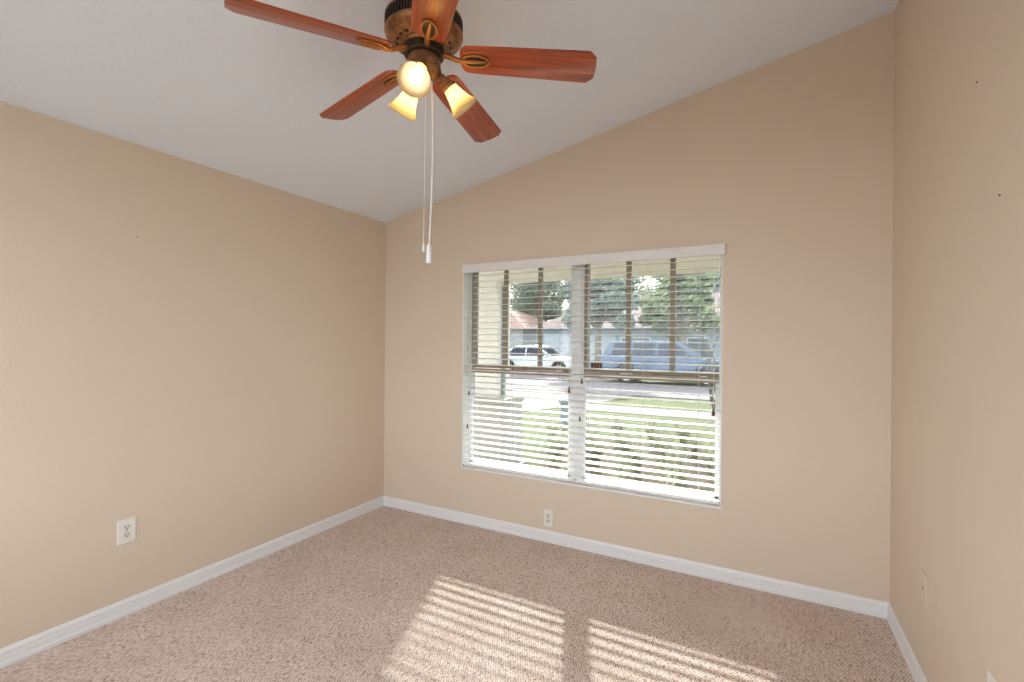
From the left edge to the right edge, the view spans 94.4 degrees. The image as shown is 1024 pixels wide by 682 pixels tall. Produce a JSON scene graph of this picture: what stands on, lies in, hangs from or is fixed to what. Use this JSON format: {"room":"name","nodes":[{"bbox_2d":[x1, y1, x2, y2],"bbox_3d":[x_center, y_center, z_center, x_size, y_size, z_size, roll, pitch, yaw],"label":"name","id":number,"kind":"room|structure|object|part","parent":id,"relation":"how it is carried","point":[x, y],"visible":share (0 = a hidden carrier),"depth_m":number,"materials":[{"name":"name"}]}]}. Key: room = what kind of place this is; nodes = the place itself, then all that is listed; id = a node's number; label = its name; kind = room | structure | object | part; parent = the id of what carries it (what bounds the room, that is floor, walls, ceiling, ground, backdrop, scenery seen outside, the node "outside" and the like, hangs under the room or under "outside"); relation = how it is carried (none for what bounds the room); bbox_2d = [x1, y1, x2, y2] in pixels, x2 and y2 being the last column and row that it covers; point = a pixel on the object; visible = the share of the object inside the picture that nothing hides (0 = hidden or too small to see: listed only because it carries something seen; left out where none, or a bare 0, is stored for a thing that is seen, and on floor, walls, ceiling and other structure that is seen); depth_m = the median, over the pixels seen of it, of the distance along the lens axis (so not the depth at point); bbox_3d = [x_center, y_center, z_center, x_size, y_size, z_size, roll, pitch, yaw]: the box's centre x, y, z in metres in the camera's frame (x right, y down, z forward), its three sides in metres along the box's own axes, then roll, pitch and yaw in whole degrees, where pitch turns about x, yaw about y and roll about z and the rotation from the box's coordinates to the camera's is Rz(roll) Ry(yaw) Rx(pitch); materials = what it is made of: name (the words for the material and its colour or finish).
{"room":"empty bedroom","nodes":[
{"label":"empty bedroom","id":0,"kind":"room"},
{"bbox_2d":[0,101,385,648],"bbox_3d":[-1.969,0.182,2.639,0.150,2.460,3.730,0,0,28],"label":"wall","id":1,"kind":"structure","parent":0,"point":[212,377],"depth_m":2.58,"materials":[{"name":"beige paint"}]},
{"bbox_2d":[117,517,135,545],"bbox_3d":[-1.987,0.980,2.447,0.009,0.124,0.080,0,0,28],"label":"wall outlet","id":2,"kind":"object","parent":1,"relation":"attached to","point":[126,528],"visible":1,"depth_m":2.44,"materials":[{"name":"white plastic"}]},
{"bbox_2d":[123,524,130,530],"bbox_3d":[-1.985,0.960,2.446,0.005,0.028,0.034,0,0,28],"label":"receptacle","id":3,"kind":"object","parent":2,"relation":"attached to","point":[126,527],"depth_m":2.45,"materials":[{"name":"grey plastic"}]},
{"bbox_2d":[123,532,130,537],"bbox_3d":[-1.986,0.999,2.446,0.005,0.028,0.034,0,0,28],"label":"receptacle","id":4,"kind":"object","parent":2,"relation":"attached to","point":[125,534],"depth_m":2.45,"materials":[{"name":"grey plastic"}]},
{"bbox_2d":[0,496,383,668],"bbox_3d":[-1.908,1.372,2.596,0.014,0.081,3.420,0,0,28],"label":"baseboard","id":5,"kind":"structure","parent":1,"relation":"attached to","point":[18,651],"depth_m":2.58,"materials":[{"name":"white paint"}]},
{"bbox_2d":[0,0,897,222],"bbox_3d":[-0.349,-1.453,1.786,3.787,0.939,3.730,0,0,28],"label":"ceiling","id":6,"kind":"structure","parent":0,"point":[203,82],"depth_m":2.33,"materials":[{"name":"white paint"}]},
{"bbox_2d":[224,0,596,262],"bbox_3d":[-0.345,-0.846,1.861,1.261,1.093,1.253,0,0,28],"label":"ceiling fan","id":7,"kind":"object","parent":6,"relation":"hanging from","point":[427,33],"visible":1,"depth_m":1.78,"materials":[{"name":"brown wood"}]},
{"bbox_3d":[-0.670,-1.064,1.604,0.520,0.006,0.148,-5,17,-34],"label":"blade","id":8,"kind":"part","parent":7,"relation":"part of","materials":[{"name":"brown wood"}]},
{"bbox_3d":[-0.652,-1.064,2.072,0.520,0.006,0.148,-5,10,38],"label":"blade","id":9,"kind":"part","parent":7,"relation":"part of","materials":[{"name":"brown wood"}]},
{"bbox_3d":[-0.430,-1.090,1.763,0.099,0.044,0.022,-5,17,-34],"label":"blade arm","id":10,"kind":"part","parent":7,"relation":"part of","materials":[{"name":"brown metal"}]},
{"bbox_3d":[-0.426,-0.949,1.909,0.132,0.134,0.122,0,0,28],"label":"lamp shade","id":11,"kind":"part","parent":7,"relation":"part of","materials":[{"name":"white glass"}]},
{"bbox_3d":[-0.338,-0.948,1.693,0.120,0.134,0.132,0,0,28],"label":"lamp shade","id":12,"kind":"part","parent":7,"relation":"part of","materials":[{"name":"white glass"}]},
{"bbox_3d":[-0.339,-0.960,1.709,0.051,0.075,0.069,0,0,28],"label":"bulb","id":13,"kind":"part","parent":7,"relation":"part of","materials":[{"name":"beige glass"}]},
{"bbox_3d":[-0.332,-1.005,1.749,0.062,0.070,0.073,0,0,28],"label":"lamp arm","id":14,"kind":"part","parent":7,"relation":"part of","materials":[{"name":"metal"}]},
{"bbox_3d":[-0.336,-0.685,1.825,0.006,0.620,0.002,0,0,0],"label":"pull chain","id":15,"kind":"part","parent":7,"relation":"part of","materials":[{"name":"white fabric"}]},
{"bbox_3d":[-0.307,-1.089,1.720,0.022,0.044,0.099,15,0,-16],"label":"blade arm","id":16,"kind":"part","parent":7,"relation":"part of","materials":[{"name":"brown metal"}]},
{"bbox_3d":[-0.285,-1.073,1.634,0.052,0.003,0.100,15,0,-16],"label":"bracket plate","id":17,"kind":"part","parent":7,"relation":"part of","materials":[{"name":"gold metal"}]},
{"bbox_3d":[-0.311,-0.697,1.825,0.016,0.655,0.006,0,0,0],"label":"pull chain","id":18,"kind":"part","parent":7,"relation":"part of","materials":[{"name":"white paint"}]},
{"bbox_3d":[-0.230,-1.061,1.442,0.148,0.006,0.520,15,0,-16],"label":"blade","id":19,"kind":"part","parent":7,"relation":"part of","materials":[{"name":"brown wood"}]},
{"bbox_3d":[-0.251,-1.004,1.854,0.067,0.070,0.070,0,0,28],"label":"lamp arm","id":20,"kind":"part","parent":7,"relation":"part of","materials":[{"name":"brown metal"}]},
{"bbox_3d":[-0.228,-1.088,1.823,0.099,0.044,0.022,5,-14,2],"label":"blade arm","id":21,"kind":"part","parent":7,"relation":"part of","materials":[{"name":"brown metal"}]},
{"bbox_3d":[-0.196,-0.947,1.875,0.123,0.134,0.127,0,0,28],"label":"lamp shade","id":22,"kind":"part","parent":7,"relation":"part of","materials":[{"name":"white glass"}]},
{"bbox_3d":[-0.201,-1.060,2.200,0.148,0.006,0.520,-14,-9,19],"label":"blade","id":23,"kind":"part","parent":7,"relation":"part of","materials":[{"name":"brown wood"}]},
{"bbox_3d":[-0.140,-1.072,1.817,0.100,0.003,0.052,5,-14,2],"label":"bracket plate","id":24,"kind":"part","parent":7,"relation":"part of","materials":[{"name":"brown metal"}]},
{"bbox_3d":[0.060,-1.058,1.810,0.520,0.006,0.148,5,-14,2],"label":"blade","id":25,"kind":"part","parent":7,"relation":"part of","materials":[{"name":"brown wood"}]},
{"bbox_2d":[0,506,913,681],"bbox_3d":[-0.374,1.485,1.785,3.787,0.120,3.730,0,0,28],"label":"floor","id":26,"kind":"structure","parent":0,"point":[384,593],"depth_m":2.37,"materials":[{"name":"carpet"}]},
{"bbox_2d":[384,11,894,602],"bbox_3d":[0.478,-0.161,3.361,3.487,3.186,0.160,0,0,28],"label":"wall","id":27,"kind":"structure","parent":0,"point":[786,162],"depth_m":2.79,"materials":[{"name":"beige paint"}]},
{"bbox_2d":[469,265,573,476],"bbox_3d":[0.062,0.201,3.626,0.881,1.574,0.060,0,0,28],"label":"window","id":28,"kind":"structure","parent":27,"relation":"in","point":[473,320],"depth_m":3.69,"materials":[{"name":"white wood"}]},
{"bbox_2d":[464,268,577,481],"bbox_3d":[0.038,0.201,3.534,0.919,1.557,0.072,0,0,28],"label":"window blind","id":29,"kind":"object","parent":28,"relation":"attached to","point":[475,464],"visible":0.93,"depth_m":3.52,"materials":[{"name":"white"}]},
{"bbox_3d":[-0.337,0.057,3.709,0.014,1.187,0.005,0,0,28],"label":"tilt cord","id":30,"kind":"part","parent":29,"relation":"part of","materials":[{"name":"white fabric"}]},
{"bbox_3d":[-0.285,0.215,3.715,0.004,1.488,0.054,0,0,28],"label":"ladder cord","id":31,"kind":"part","parent":29,"relation":"part of","materials":[{"name":"white fabric"}]},
{"bbox_3d":[0.011,0.218,3.558,0.004,1.488,0.054,0,0,28],"label":"ladder cord","id":32,"kind":"part","parent":29,"relation":"part of","materials":[{"name":"white fabric"}]},
{"bbox_3d":[0.036,0.970,3.542,0.919,0.020,0.050,0,0,28],"label":"rail","id":33,"kind":"part","parent":29,"relation":"part of","materials":[{"name":"white"}]},
{"bbox_3d":[0.338,0.220,3.384,0.004,1.488,0.054,0,0,28],"label":"ladder cord","id":34,"kind":"part","parent":29,"relation":"part of","materials":[{"name":"white fabric"}]},
{"bbox_3d":[0.404,-0.099,3.314,0.009,0.862,0.006,0,0,28],"label":"lift cord","id":35,"kind":"part","parent":29,"relation":"part of","materials":[{"name":"white fabric"}]},
{"bbox_3d":[0.053,0.598,3.615,0.849,0.757,0.024,0,0,28],"label":"sash","id":36,"kind":"part","parent":28,"relation":"part of","materials":[{"name":"white"}]},
{"bbox_3d":[0.056,0.236,3.615,0.849,0.035,0.027,0,0,28],"label":"check rail","id":37,"kind":"part","parent":28,"relation":"part of","materials":[{"name":"beige wood"}]},
{"bbox_3d":[0.068,-0.176,3.631,0.849,0.783,0.044,0,0,28],"label":"sash","id":38,"kind":"part","parent":28,"relation":"part of","materials":[{"name":"brown"}]},
{"bbox_2d":[544,509,552,527],"bbox_3d":[0.258,1.261,3.375,0.070,0.122,0.009,0,0,28],"label":"wall outlet","id":39,"kind":"object","parent":27,"relation":"attached to","point":[548,514],"visible":1,"depth_m":3.37,"materials":[{"name":"white plastic"}]},
{"bbox_2d":[572,265,581,478],"bbox_3d":[0.477,0.204,3.402,0.062,1.574,0.065,0,0,28],"label":"trim","id":40,"kind":"structure","parent":27,"relation":"attached to","point":[577,299],"depth_m":3.37,"materials":[{"name":"white"}]},
{"bbox_2d":[461,465,721,508],"bbox_3d":[0.452,0.997,3.328,1.881,0.011,0.112,0,0,28],"label":"trim","id":41,"kind":"structure","parent":27,"relation":"attached to","point":[574,483],"depth_m":3.21,"materials":[{"name":"white wood"}]},
{"bbox_2d":[462,255,722,506],"bbox_3d":[0.458,0.204,3.330,1.869,1.574,0.090,0,0,28],"label":"trim","id":42,"kind":"structure","parent":27,"relation":"attached to","point":[466,286],"depth_m":3.75,"materials":[{"name":"white wood"}]},
{"bbox_2d":[462,243,725,272],"bbox_3d":[0.445,-0.556,3.274,1.879,0.064,0.028,0,0,28],"label":"blind valance","id":43,"kind":"object","parent":27,"relation":"attached to","point":[712,249],"visible":1,"depth_m":3.17,"materials":[{"name":"white wood"}]},
{"bbox_2d":[384,496,888,618],"bbox_3d":[0.424,1.391,3.283,3.487,0.081,0.014,0,0,28],"label":"baseboard","id":44,"kind":"structure","parent":27,"relation":"attached to","point":[858,604],"depth_m":2.99,"materials":[{"name":"white paint"}]},
{"bbox_2d":[580,255,721,498],"bbox_3d":[0.909,0.208,3.175,0.914,1.574,0.060,0,0,28],"label":"window","id":45,"kind":"structure","parent":27,"relation":"in","point":[586,292],"depth_m":3.20,"materials":[{"name":"white"}]},
{"bbox_2d":[591,362,601,367],"bbox_3d":[0.596,0.175,3.354,0.083,0.048,0.004,0,0,28],"label":"window sticker","id":46,"kind":"object","parent":45,"relation":"attached to","point":[593,365],"visible":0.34,"depth_m":3.35,"materials":[{"name":"red"}]},
{"bbox_2d":[575,258,721,504],"bbox_3d":[0.859,0.209,3.098,0.924,1.558,0.072,0,0,28],"label":"window blind","id":47,"kind":"object","parent":45,"relation":"attached to","point":[578,480],"visible":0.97,"depth_m":3.07,"materials":[{"name":"white plastic"}]},
{"bbox_3d":[0.478,-0.004,3.276,0.014,1.052,0.005,0,0,28],"label":"tilt cord","id":48,"kind":"part","parent":47,"relation":"part of","materials":[{"name":"white fabric"}]},
{"bbox_3d":[0.532,0.222,3.281,0.004,1.489,0.054,0,0,28],"label":"ladder cord","id":49,"kind":"part","parent":47,"relation":"part of","materials":[{"name":"white fabric"}]},
{"bbox_3d":[0.859,0.225,3.107,0.004,1.489,0.054,0,0,28],"label":"ladder cord","id":50,"kind":"part","parent":47,"relation":"part of","materials":[{"name":"white fabric"}]},
{"bbox_3d":[0.857,0.978,3.105,0.924,0.020,0.050,0,0,28],"label":"rail","id":51,"kind":"part","parent":47,"relation":"part of","materials":[{"name":"white plastic"}]},
{"bbox_3d":[1.163,0.228,2.945,0.004,1.489,0.054,0,0,28],"label":"ladder cord","id":52,"kind":"part","parent":47,"relation":"part of","materials":[{"name":"white fabric"}]},
{"bbox_3d":[1.225,-0.050,2.877,0.009,0.947,0.006,0,0,28],"label":"lift cord","id":53,"kind":"part","parent":47,"relation":"part of","materials":[{"name":"white fabric"}]},
{"bbox_3d":[0.900,0.605,3.164,0.882,0.757,0.024,0,0,28],"label":"sash","id":54,"kind":"part","parent":45,"relation":"part of","materials":[{"name":"white"}]},
{"bbox_3d":[0.915,-0.169,3.181,0.882,0.783,0.044,0,0,28],"label":"sash","id":55,"kind":"part","parent":45,"relation":"part of","materials":[{"name":"brown"}]},
{"bbox_3d":[0.903,0.243,3.164,0.882,0.035,0.027,0,0,28],"label":"check rail","id":56,"kind":"part","parent":45,"relation":"part of","materials":[{"name":"beige"}]},
{"bbox_2d":[890,0,1023,681],"bbox_3d":[1.245,-0.155,0.931,0.150,3.186,3.730,0,0,28],"label":"wall","id":57,"kind":"structure","parent":0,"point":[957,512],"depth_m":1.62,"materials":[{"name":"beige paint"}]},
{"bbox_2d":[887,603,927,681],"bbox_3d":[1.157,1.397,0.965,0.014,0.081,3.420,0,0,28],"label":"baseboard","id":58,"kind":"structure","parent":57,"relation":"attached to","point":[908,654],"depth_m":2.16,"materials":[{"name":"white paint"}]},
{"bbox_2d":[921,569,927,606],"bbox_3d":[1.683,1.008,1.940,0.007,0.122,0.072,0,0,28],"label":"blank wall plate","id":59,"kind":"object","parent":57,"relation":"attached to","point":[924,579],"visible":1,"depth_m":1.92,"materials":[{"name":"beige plastic"}]},
{"bbox_2d":[987,670,996,681],"bbox_3d":[1.368,1.017,1.350,0.009,0.122,0.070,0,0,28],"label":"wall outlet","id":60,"kind":"object","parent":57,"relation":"attached to","point":[990,678],"visible":1,"depth_m":1.36,"materials":[{"name":"white plastic"}]},
{"label":"outside","id":61,"kind":"structure","parent":0,"visible":0},
{"bbox_2d":[522,376,714,466],"bbox_3d":[-1.722,1.771,24.255,100.000,0.300,85.000,0,0,28],"label":"lawn","id":62,"kind":"structure","parent":61,"point":[623,400],"depth_m":9.75,"materials":[{"name":"green plant"}]},
{"bbox_2d":[510,308,546,348],"bbox_3d":[-3.277,-0.686,41.519,15.000,4.600,10.000,0,0,28],"label":"house","id":63,"kind":"structure","parent":62,"relation":"on","point":[518,334],"depth_m":35.22,"materials":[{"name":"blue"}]},
{"bbox_2d":[510,281,563,313],"bbox_3d":[2.605,-4.857,56.172,7.363,13.266,7.030,0,0,28],"label":"tree","id":64,"kind":"object","parent":62,"relation":"on","point":[511,288],"visible":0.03,"depth_m":54.97,"materials":[{"name":"green plant"}]},
{"bbox_2d":[510,281,571,320],"bbox_3d":[3.248,-3.169,48.086,8.132,9.902,6.486,0,0,40],"label":"tree","id":65,"kind":"object","parent":62,"relation":"on","point":[547,301],"visible":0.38,"depth_m":47.03,"materials":[{"name":"green plant"}]},
{"bbox_2d":[542,416,563,433],"bbox_3d":[0.666,1.425,7.544,0.448,0.434,0.440,0,0,-4],"label":"plant","id":66,"kind":"object","parent":62,"relation":"on","point":[553,421],"visible":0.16,"depth_m":7.59,"materials":[{"name":"green plant"}]},
{"bbox_2d":[542,420,567,441],"bbox_3d":[0.650,1.398,6.868,0.504,0.488,0.476,0,0,27],"label":"plant","id":67,"kind":"object","parent":62,"relation":"on","point":[550,428],"visible":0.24,"depth_m":6.88,"materials":[{"name":"green plant"}]},
{"bbox_2d":[558,397,567,423],"bbox_3d":[1.042,1.414,9.476,0.180,0.550,0.180,0,0,28],"label":"post","id":68,"kind":"object","parent":62,"relation":"on","point":[562,403],"visible":0.5,"depth_m":9.42,"materials":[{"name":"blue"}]},
{"bbox_2d":[586,413,597,424],"bbox_3d":[1.278,1.426,7.893,0.431,0.442,0.456,0,0,-6],"label":"plant","id":69,"kind":"object","parent":62,"relation":"on","point":[587,418],"visible":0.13,"depth_m":7.96,"materials":[{"name":"green plant"}]},
{"bbox_2d":[556,278,640,372],"bbox_3d":[4.554,-1.731,24.996,4.552,7.014,3.567,0,0,14],"label":"tree","id":70,"kind":"object","parent":62,"relation":"on","point":[596,307],"visible":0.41,"depth_m":24.32,"materials":[{"name":"green plant"}]},
{"bbox_2d":[509,387,714,400],"bbox_3d":[-4.617,1.590,18.813,100.000,0.050,0.170,0,0,28],"label":"curb","id":71,"kind":"object","parent":62,"relation":"on","point":[509,387],"depth_m":14.29,"materials":[{"name":"concrete"}]},
{"bbox_2d":[591,276,655,294],"bbox_3d":[9.783,-3.405,41.459,8.413,10.484,6.864,0,0,21],"label":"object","id":72,"kind":"object","parent":62,"relation":"on","point":[638,282],"visible":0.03,"depth_m":38.93,"materials":[{"name":"green plant"}]},
{"bbox_2d":[531,292,719,369],"bbox_3d":[11.205,-0.668,30.415,18.000,4.800,10.000,0,0,28],"label":"house","id":73,"kind":"structure","parent":62,"relation":"on","point":[548,334],"depth_m":28.28,"materials":[{"name":"blue"}]},
{"bbox_3d":[7.114,0.397,27.427,1.600,1.100,0.030,0,0,28],"label":"pane","id":74,"kind":"part","parent":73,"relation":"part of","materials":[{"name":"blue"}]},
{"bbox_3d":[10.115,0.421,25.830,1.000,1.100,0.030,0,0,28],"label":"pane","id":75,"kind":"part","parent":73,"relation":"part of","materials":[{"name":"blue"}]},
{"bbox_2d":[641,279,661,293],"bbox_3d":[19.571,-5.735,57.405,8.093,15.296,8.839,0,0,-38],"label":"tree","id":76,"kind":"object","parent":62,"relation":"on","point":[651,287],"visible":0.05,"depth_m":57.24,"materials":[{"name":"green plant"}]},
{"bbox_2d":[637,273,719,341],"bbox_3d":[8.147,-1.254,23.023,4.002,6.118,3.339,0,0,28],"label":"tree","id":77,"kind":"object","parent":62,"relation":"on","point":[656,326],"visible":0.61,"depth_m":22.42,"materials":[{"name":"green plant"}]},
{"bbox_2d":[650,274,719,293],"bbox_3d":[18.272,-4.664,47.678,8.888,13.141,7.504,0,0,28],"label":"tree","id":78,"kind":"object","parent":62,"relation":"on","point":[655,277],"visible":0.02,"depth_m":49.29,"materials":[{"name":"green plant"}]},
{"bbox_2d":[709,272,719,291],"bbox_3d":[17.304,-3.138,37.514,7.366,10.062,7.311,0,0,11],"label":"tree","id":79,"kind":"object","parent":62,"relation":"on","point":[716,286],"visible":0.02,"depth_m":35.88,"materials":[{"name":"green plant"}]},
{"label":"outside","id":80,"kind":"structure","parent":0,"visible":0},
{"bbox_2d":[539,437,714,491],"bbox_3d":[2.043,1.650,5.210,3.860,0.032,4.590,0,0,28],"label":"ground","id":81,"kind":"structure","parent":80,"point":[616,448],"depth_m":6.12,"materials":[{"name":"soil"}]},
{"bbox_2d":[545,427,567,463],"bbox_3d":[0.618,1.396,6.266,0.506,0.490,0.498,0,0,12],"label":"plant","id":82,"kind":"object","parent":81,"relation":"on","point":[555,434],"visible":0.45,"depth_m":6.21,"materials":[{"name":"green plant"}]},
{"bbox_2d":[549,454,590,473],"bbox_3d":[0.593,1.395,4.899,0.506,0.491,0.498,0,0,35],"label":"plant","id":83,"kind":"object","parent":81,"relation":"on","point":[560,467],"visible":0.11,"depth_m":4.83,"materials":[{"name":"green plant"}]},
{"bbox_2d":[586,418,601,434],"bbox_3d":[1.183,1.418,7.262,0.445,0.456,0.457,0,0,35],"label":"plant","id":84,"kind":"object","parent":81,"relation":"on","point":[587,424],"visible":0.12,"depth_m":7.32,"materials":[{"name":"green plant"}]},
{"bbox_2d":[586,424,602,457],"bbox_3d":[1.079,1.401,6.645,0.465,0.489,0.492,0,0,-27],"label":"plant","id":85,"kind":"object","parent":81,"relation":"on","point":[594,431],"visible":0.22,"depth_m":6.60,"materials":[{"name":"green plant"}]},
{"bbox_2d":[586,433,613,468],"bbox_3d":[1.071,1.418,6.035,0.443,0.454,0.455,0,0,-42],"label":"plant","id":86,"kind":"object","parent":81,"relation":"on","point":[598,446],"visible":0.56,"depth_m":5.98,"materials":[{"name":"green plant"}]},
{"bbox_2d":[598,458,639,480],"bbox_3d":[1.057,1.419,4.698,0.452,0.451,0.440,0,0,20],"label":"plant","id":87,"kind":"object","parent":81,"relation":"on","point":[618,469],"visible":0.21,"depth_m":4.69,"materials":[{"name":"green plant"}]},
{"bbox_2d":[607,414,630,442],"bbox_3d":[1.712,1.412,7.657,0.488,0.478,0.455,0,0,-41],"label":"plant","id":88,"kind":"object","parent":81,"relation":"on","point":[616,420],"visible":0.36,"depth_m":7.61,"materials":[{"name":"green plant"}]},
{"bbox_2d":[610,426,631,450],"bbox_3d":[1.624,1.443,7.000,0.425,0.412,0.402,0,0,37],"label":"plant","id":89,"kind":"object","parent":81,"relation":"on","point":[625,429],"visible":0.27,"depth_m":7.01,"materials":[{"name":"green plant"}]},
{"bbox_2d":[606,449,638,476],"bbox_3d":[1.223,1.440,5.303,0.417,0.410,0.424,0,0,-30],"label":"plant","id":90,"kind":"object","parent":81,"relation":"on","point":[613,455],"visible":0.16,"depth_m":5.34,"materials":[{"name":"green plant"}]},
{"bbox_2d":[611,428,640,458],"bbox_3d":[1.548,1.416,6.436,0.474,0.466,0.482,0,0,14],"label":"plant","id":91,"kind":"object","parent":81,"relation":"on","point":[623,442],"visible":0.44,"depth_m":6.38,"materials":[{"name":"green plant"}]},
{"bbox_2d":[625,442,652,473],"bbox_3d":[1.520,1.438,5.782,0.409,0.420,0.434,0,0,-26],"label":"plant","id":92,"kind":"object","parent":81,"relation":"on","point":[641,458],"visible":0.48,"depth_m":5.73,"materials":[{"name":"green plant"}]},
{"bbox_2d":[639,415,665,446],"bbox_3d":[2.198,1.410,7.407,0.498,0.490,0.506,0,0,15],"label":"plant","id":93,"kind":"object","parent":81,"relation":"on","point":[654,424],"visible":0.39,"depth_m":7.40,"materials":[{"name":"green plant"}]},
{"bbox_2d":[646,423,675,455],"bbox_3d":[2.114,1.413,6.796,0.458,0.482,0.484,0,0,-40],"label":"plant","id":94,"kind":"object","parent":81,"relation":"on","point":[658,431],"visible":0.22,"depth_m":6.78,"materials":[{"name":"green plant"}]},
{"bbox_2d":[650,431,683,466],"bbox_3d":[1.989,1.403,6.201,0.501,0.499,0.488,0,0,-10],"label":"plant","id":95,"kind":"object","parent":81,"relation":"on","point":[662,439],"visible":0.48,"depth_m":6.16,"materials":[{"name":"green plant"}]},
{"bbox_2d":[652,467,687,486],"bbox_3d":[1.479,1.422,4.473,0.439,0.450,0.465,0,0,12],"label":"plant","id":96,"kind":"object","parent":81,"relation":"on","point":[667,475],"visible":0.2,"depth_m":4.51,"materials":[{"name":"green plant"}]},
{"bbox_2d":[653,453,693,485],"bbox_3d":[1.708,1.433,5.013,0.423,0.433,0.434,0,0,3],"label":"plant","id":97,"kind":"object","parent":81,"relation":"on","point":[671,461],"visible":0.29,"depth_m":5.05,"materials":[{"name":"green plant"}]},
{"bbox_2d":[659,444,693,470],"bbox_3d":[1.907,1.421,5.536,0.465,0.462,0.439,0,0,41],"label":"plant","id":98,"kind":"object","parent":81,"relation":"on","point":[677,455],"visible":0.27,"depth_m":5.52,"materials":[{"name":"green plant"}]},
{"bbox_2d":[668,417,698,449],"bbox_3d":[2.591,1.411,7.155,0.496,0.495,0.483,0,0,19],"label":"plant","id":99,"kind":"object","parent":81,"relation":"on","point":[678,426],"visible":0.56,"depth_m":7.11,"materials":[{"name":"green plant"}]},
{"bbox_2d":[681,433,706,459],"bbox_3d":[2.531,1.452,6.553,0.417,0.410,0.423,0,0,25],"label":"plant","id":100,"kind":"object","parent":81,"relation":"on","point":[695,457],"visible":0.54,"depth_m":6.54,"materials":[{"name":"green plant"}]},
{"bbox_2d":[696,439,714,473],"bbox_3d":[2.469,1.444,5.901,0.414,0.425,0.438,0,0,-12],"label":"plant","id":101,"kind":"object","parent":81,"relation":"on","point":[712,444],"visible":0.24,"depth_m":5.90,"materials":[{"name":"green plant"}]},
{"bbox_2d":[698,444,714,476],"bbox_3d":[2.316,1.411,5.322,0.503,0.488,0.495,0,0,17],"label":"plant","id":102,"kind":"object","parent":81,"relation":"on","point":[706,458],"visible":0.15,"depth_m":5.38,"materials":[{"name":"green plant"}]},
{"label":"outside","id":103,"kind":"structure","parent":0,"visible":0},
{"bbox_2d":[516,461,527,464],"bbox_3d":[-3.066,1.534,6.462,6.340,0.180,2.000,0,0,28],"label":"ground","id":104,"kind":"structure","parent":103,"point":[518,462],"depth_m":5.76,"materials":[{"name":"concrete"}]},
{"bbox_2d":[474,282,523,462],"bbox_3d":[-0.265,0.385,5.781,0.670,2.165,0.540,0,0,28],"label":"porch column","id":105,"kind":"structure","parent":104,"relation":"on","point":[486,320],"depth_m":5.61,"materials":[{"name":"white paint"}]},
{"bbox_2d":[479,255,719,283],"bbox_3d":[0.659,-0.878,5.273,14.000,0.375,0.260,0,0,28],"label":"beam","id":106,"kind":"structure","parent":105,"relation":"on","point":[715,263],"depth_m":4.93,"materials":[{"name":"white paint"}]},
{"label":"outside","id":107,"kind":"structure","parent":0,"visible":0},
{"bbox_2d":[558,404,714,420],"bbox_3d":[-6.090,1.587,16.045,100.000,0.030,1.100,0,0,28],"label":"sidewalk","id":108,"kind":"structure","parent":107,"point":[679,412],"depth_m":11.12,"materials":[{"name":"concrete"}]},
{"bbox_2d":[600,272,719,412],"bbox_3d":[5.078,-0.528,11.521,5.310,4.541,4.426,0,0,28],"label":"young tree","id":109,"kind":"object","parent":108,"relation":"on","point":[707,345],"visible":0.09,"depth_m":10.93,"materials":[{"name":"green plant"}]},
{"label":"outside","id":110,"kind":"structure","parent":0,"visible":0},
{"bbox_2d":[509,375,714,398],"bbox_3d":[-3.224,1.615,21.430,100.000,0.026,5.800,0,0,28],"label":"street","id":111,"kind":"structure","parent":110,"point":[515,381],"depth_m":17.27,"materials":[{"name":"grey asphalt"}]},
{"bbox_2d":[600,341,718,386],"bbox_3d":[6.097,0.839,18.626,4.940,1.680,2.240,0,0,25],"label":"suv","id":112,"kind":"object","parent":111,"relation":"on","point":[682,353],"visible":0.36,"depth_m":18.03,"materials":[{"name":"blue metal"}]},
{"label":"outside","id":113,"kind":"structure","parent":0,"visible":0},
{"bbox_2d":[509,387,633,411],"bbox_3d":[-1.770,1.621,13.520,9.000,0.032,7.200,0,0,28],"label":"ground","id":114,"kind":"structure","parent":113,"point":[526,394],"depth_m":13.67,"materials":[{"name":"concrete"}]},
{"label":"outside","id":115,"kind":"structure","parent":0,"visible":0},
{"bbox_2d":[510,370,595,376],"bbox_3d":[0.035,1.642,27.342,12.200,0.031,7.900,0,0,28],"label":"ground","id":116,"kind":"structure","parent":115,"point":[540,370],"depth_m":22.50,"materials":[{"name":"concrete"}]},
{"bbox_2d":[510,345,570,371],"bbox_3d":[1.356,0.926,23.980,4.640,1.420,2.120,0,0,26],"label":"suv","id":117,"kind":"object","parent":116,"relation":"on","point":[512,350],"visible":0.35,"depth_m":23.32,"materials":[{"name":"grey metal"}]}
]}

